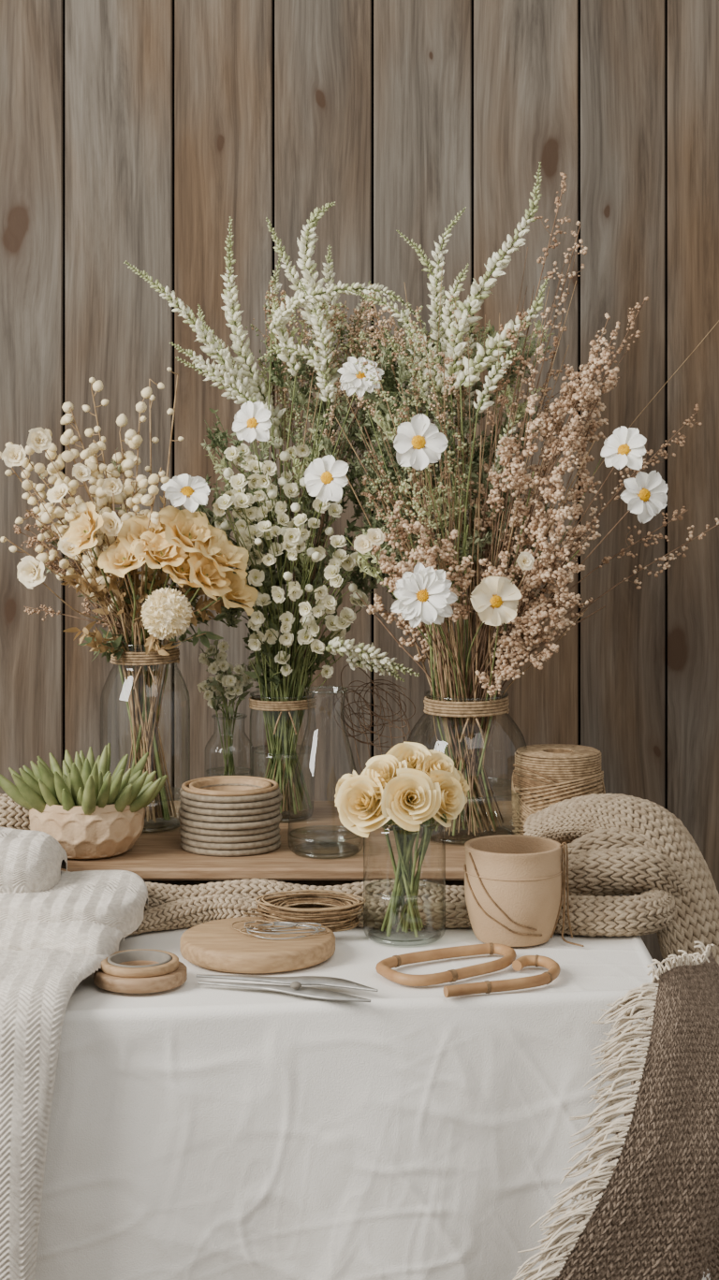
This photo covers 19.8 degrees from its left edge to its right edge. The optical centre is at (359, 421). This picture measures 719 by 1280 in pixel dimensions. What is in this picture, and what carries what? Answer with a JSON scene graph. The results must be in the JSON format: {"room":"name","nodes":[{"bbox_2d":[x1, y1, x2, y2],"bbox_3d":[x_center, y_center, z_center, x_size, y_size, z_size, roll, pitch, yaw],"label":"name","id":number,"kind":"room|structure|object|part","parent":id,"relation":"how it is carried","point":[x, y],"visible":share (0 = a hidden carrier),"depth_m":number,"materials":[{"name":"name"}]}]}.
{"room":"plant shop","nodes":[
{"label":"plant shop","id":0,"kind":"room"},
{"bbox_2d":[0,0,718,971],"bbox_3d":[0.000,-0.060,3.340,5.200,2.800,0.080,0,0,0],"label":"wall","id":1,"kind":"structure","parent":0,"point":[132,131],"depth_m":3.30,"materials":[{"name":"brown wood"}]},
{"bbox_3d":[0.010,1.355,1.090,5.218,0.030,4.580,0,0,0],"label":"floor","id":2,"kind":"structure","parent":0,"visible":0},
{"bbox_3d":[-0.097,0.968,2.564,0.822,0.744,0.808,0,0,0],"label":"table","id":3,"kind":"object","parent":2,"relation":"on","visible":0},
{"bbox_2d":[34,880,710,1279],"bbox_3d":[-0.083,0.910,2.505,0.994,0.667,1.070,0,0,0],"label":"tablecloth","id":4,"kind":"object","parent":3,"relation":"on","point":[196,1131],"depth_m":2.07,"materials":[{"name":"white fabric"}]},
{"bbox_2d":[0,827,148,1279],"bbox_3d":[-0.471,0.682,2.244,0.457,0.409,0.553,0,0,0],"label":"throw","id":5,"kind":"object","parent":4,"relation":"on","point":[58,926],"visible":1,"depth_m":2.10,"materials":[{"name":"white fabric"}]},
{"bbox_2d":[93,948,187,993],"bbox_3d":[-0.230,0.576,2.160,0.097,0.024,0.097,0,0,0],"label":"rings","id":6,"kind":"object","parent":4,"relation":"on","point":[141,970],"visible":1,"depth_m":2.13,"materials":[{"name":"brown wood"}]},
{"bbox_2d":[180,916,334,973],"bbox_3d":[-0.112,0.578,2.275,0.171,0.022,0.171,0,0,0],"label":"wooden disc","id":7,"kind":"object","parent":4,"relation":"on","point":[214,945],"visible":0.93,"depth_m":2.22,"materials":[{"name":"brown wood"}]},
{"bbox_2d":[231,919,329,939],"bbox_3d":[-0.088,0.564,2.283,0.111,0.005,0.076,0,0,0],"label":"wire loop","id":8,"kind":"object","parent":7,"relation":"on","point":[278,924],"visible":0.98,"depth_m":2.28,"materials":[{"name":"metal"}]},
{"bbox_2d":[242,889,365,931],"bbox_3d":[-0.077,0.560,2.339,0.160,0.041,0.087,0,0,-35],"label":"bundle","id":9,"kind":"object","parent":7,"relation":"on","point":[335,911],"visible":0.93,"depth_m":2.34,"materials":[{"name":"wicker"}]},
{"bbox_2d":[196,974,377,1002],"bbox_3d":[-0.072,0.581,2.135,0.199,0.010,0.058,0,0,24],"label":"cutlery","id":10,"kind":"object","parent":4,"relation":"on","point":[295,988],"visible":1,"depth_m":2.13,"materials":[{"name":"metal"}]},
{"bbox_2d":[60,800,514,881],"bbox_3d":[-0.036,0.564,2.708,0.672,0.048,0.445,0,0,0],"label":"wooden shelf","id":11,"kind":"object","parent":4,"relation":"on","point":[160,855],"visible":0.24,"depth_m":2.55,"materials":[{"name":"brown wood"}]},
{"bbox_2d":[0,742,167,858],"bbox_3d":[-0.338,0.474,2.568,0.206,0.130,0.181,0,0,24],"label":"succulent","id":12,"kind":"object","parent":11,"relation":"on","point":[92,812],"visible":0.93,"depth_m":2.52,"materials":[{"name":"green plant"}]},
{"bbox_2d":[100,640,189,832],"bbox_3d":[-0.285,0.416,2.740,0.119,0.247,0.119,0,0,0],"label":"glass jar","id":13,"kind":"object","parent":11,"relation":"on","point":[153,658],"visible":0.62,"depth_m":2.70,"materials":[{"name":"glass"}]},
{"bbox_2d":[0,366,257,822],"bbox_3d":[-0.308,0.230,2.688,0.350,0.599,0.233,0,0,-5],"label":"flower bouquet","id":14,"kind":"object","parent":13,"relation":"in","point":[161,543],"visible":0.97,"depth_m":2.68,"materials":[{"name":"beige plant"}]},
{"bbox_2d":[203,712,253,777],"bbox_3d":[-0.179,0.472,2.840,0.068,0.134,0.068,0,0,0],"label":"glass bottle","id":15,"kind":"object","parent":11,"relation":"on","point":[217,713],"visible":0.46,"depth_m":2.84,"materials":[{"name":"glass"}]},
{"bbox_2d":[196,640,261,775],"bbox_3d":[-0.184,0.410,2.821,0.083,0.235,0.084,0,0,34],"label":"sprigs","id":16,"kind":"object","parent":15,"relation":"in","point":[236,684],"visible":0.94,"depth_m":2.82,"materials":[{"name":"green plant"}]},
{"bbox_2d":[178,775,282,856],"bbox_3d":[-0.163,0.500,2.610,0.132,0.080,0.133,0,0,-13],"label":"coasters","id":17,"kind":"object","parent":11,"relation":"on","point":[220,815],"visible":1,"depth_m":2.56,"materials":[{"name":"brown wood"}]},
{"bbox_2d":[248,691,316,822],"bbox_3d":[-0.105,0.454,2.798,0.092,0.170,0.097,0,0,0],"label":"glass vase","id":18,"kind":"object","parent":11,"relation":"on","point":[266,705],"visible":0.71,"depth_m":2.76,"materials":[{"name":"glass"}]},
{"bbox_2d":[123,201,447,814],"bbox_3d":[-0.098,0.116,2.774,0.446,0.829,0.280,0,0,0],"label":"bouquet","id":19,"kind":"object","parent":18,"relation":"in","point":[325,481],"visible":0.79,"depth_m":2.77,"materials":[{"name":"green plant"}]},
{"bbox_2d":[287,685,363,858],"bbox_3d":[-0.042,0.437,2.575,0.095,0.205,0.095,0,0,0],"label":"glass carafe","id":20,"kind":"object","parent":11,"relation":"on","point":[312,686],"visible":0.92,"depth_m":2.57,"materials":[{"name":"glass"}]},
{"bbox_2d":[333,664,415,771],"bbox_3d":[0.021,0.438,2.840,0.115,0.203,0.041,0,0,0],"label":"decorative ball","id":21,"kind":"object","parent":11,"relation":"on","point":[375,715],"visible":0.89,"depth_m":2.84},
{"bbox_2d":[407,691,526,844],"bbox_3d":[0.139,0.446,2.680,0.162,0.186,0.162,0,0,0],"label":"glass jar","id":22,"kind":"object","parent":11,"relation":"on","point":[453,708],"visible":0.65,"depth_m":2.63,"materials":[{"name":"glass"}]},
{"bbox_2d":[334,161,718,835],"bbox_3d":[0.224,0.097,2.645,0.513,0.865,0.333,0,0,0],"label":"bouquet","id":23,"kind":"object","parent":22,"relation":"in","point":[420,586],"visible":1,"depth_m":2.64,"materials":[{"name":"white plant"}]},
{"bbox_2d":[510,743,605,844],"bbox_3d":[0.258,0.482,2.660,0.123,0.114,0.120,0,0,0],"label":"spool","id":24,"kind":"object","parent":11,"relation":"on","point":[544,776],"visible":0.73,"depth_m":2.62},
{"bbox_2d":[0,793,718,967],"bbox_3d":[-0.073,0.647,2.583,1.113,0.362,0.498,0,0,0],"label":"knit blanket","id":25,"kind":"object","parent":4,"relation":"on","point":[620,844],"visible":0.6,"depth_m":2.44,"materials":[{"name":"fabric"}]},
{"bbox_2d":[363,822,445,945],"bbox_3d":[0.051,0.521,2.350,0.094,0.137,0.094,0,0,0],"label":"vase","id":26,"kind":"object","parent":4,"relation":"on","point":[431,822],"visible":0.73,"depth_m":2.34,"materials":[{"name":"glass"}]},
{"bbox_2d":[334,741,469,937],"bbox_3d":[0.049,0.476,2.341,0.156,0.212,0.146,0,0,0],"label":"bouquet","id":27,"kind":"object","parent":26,"relation":"in","point":[383,793],"visible":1,"depth_m":2.33,"materials":[{"name":"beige plant"}]},
{"bbox_3d":[0.099,0.583,2.211,0.172,0.012,0.094,0,0,-33],"label":"bamboo handle","id":28,"kind":"part","parent":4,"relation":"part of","materials":[{"name":"brown wood"}]},
{"bbox_3d":[0.159,0.583,2.149,0.066,0.012,0.169,0,0,37],"label":"bamboo handle","id":29,"kind":"part","parent":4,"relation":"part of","materials":[{"name":"brown wood"}]},
{"bbox_2d":[463,834,583,946],"bbox_3d":[0.184,0.533,2.345,0.132,0.111,0.112,0,0,0],"label":"pot","id":30,"kind":"object","parent":4,"relation":"on","point":[515,884],"visible":0.98,"depth_m":2.30,"materials":[{"name":"ceramic"}]},
{"bbox_2d":[511,941,718,1279],"bbox_3d":[0.320,0.807,2.115,0.590,0.514,0.355,0,0,0],"label":"throw","id":31,"kind":"object","parent":4,"relation":"on","point":[650,1212],"visible":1,"depth_m":2.02,"materials":[{"name":"brown fabric"}]}
]}

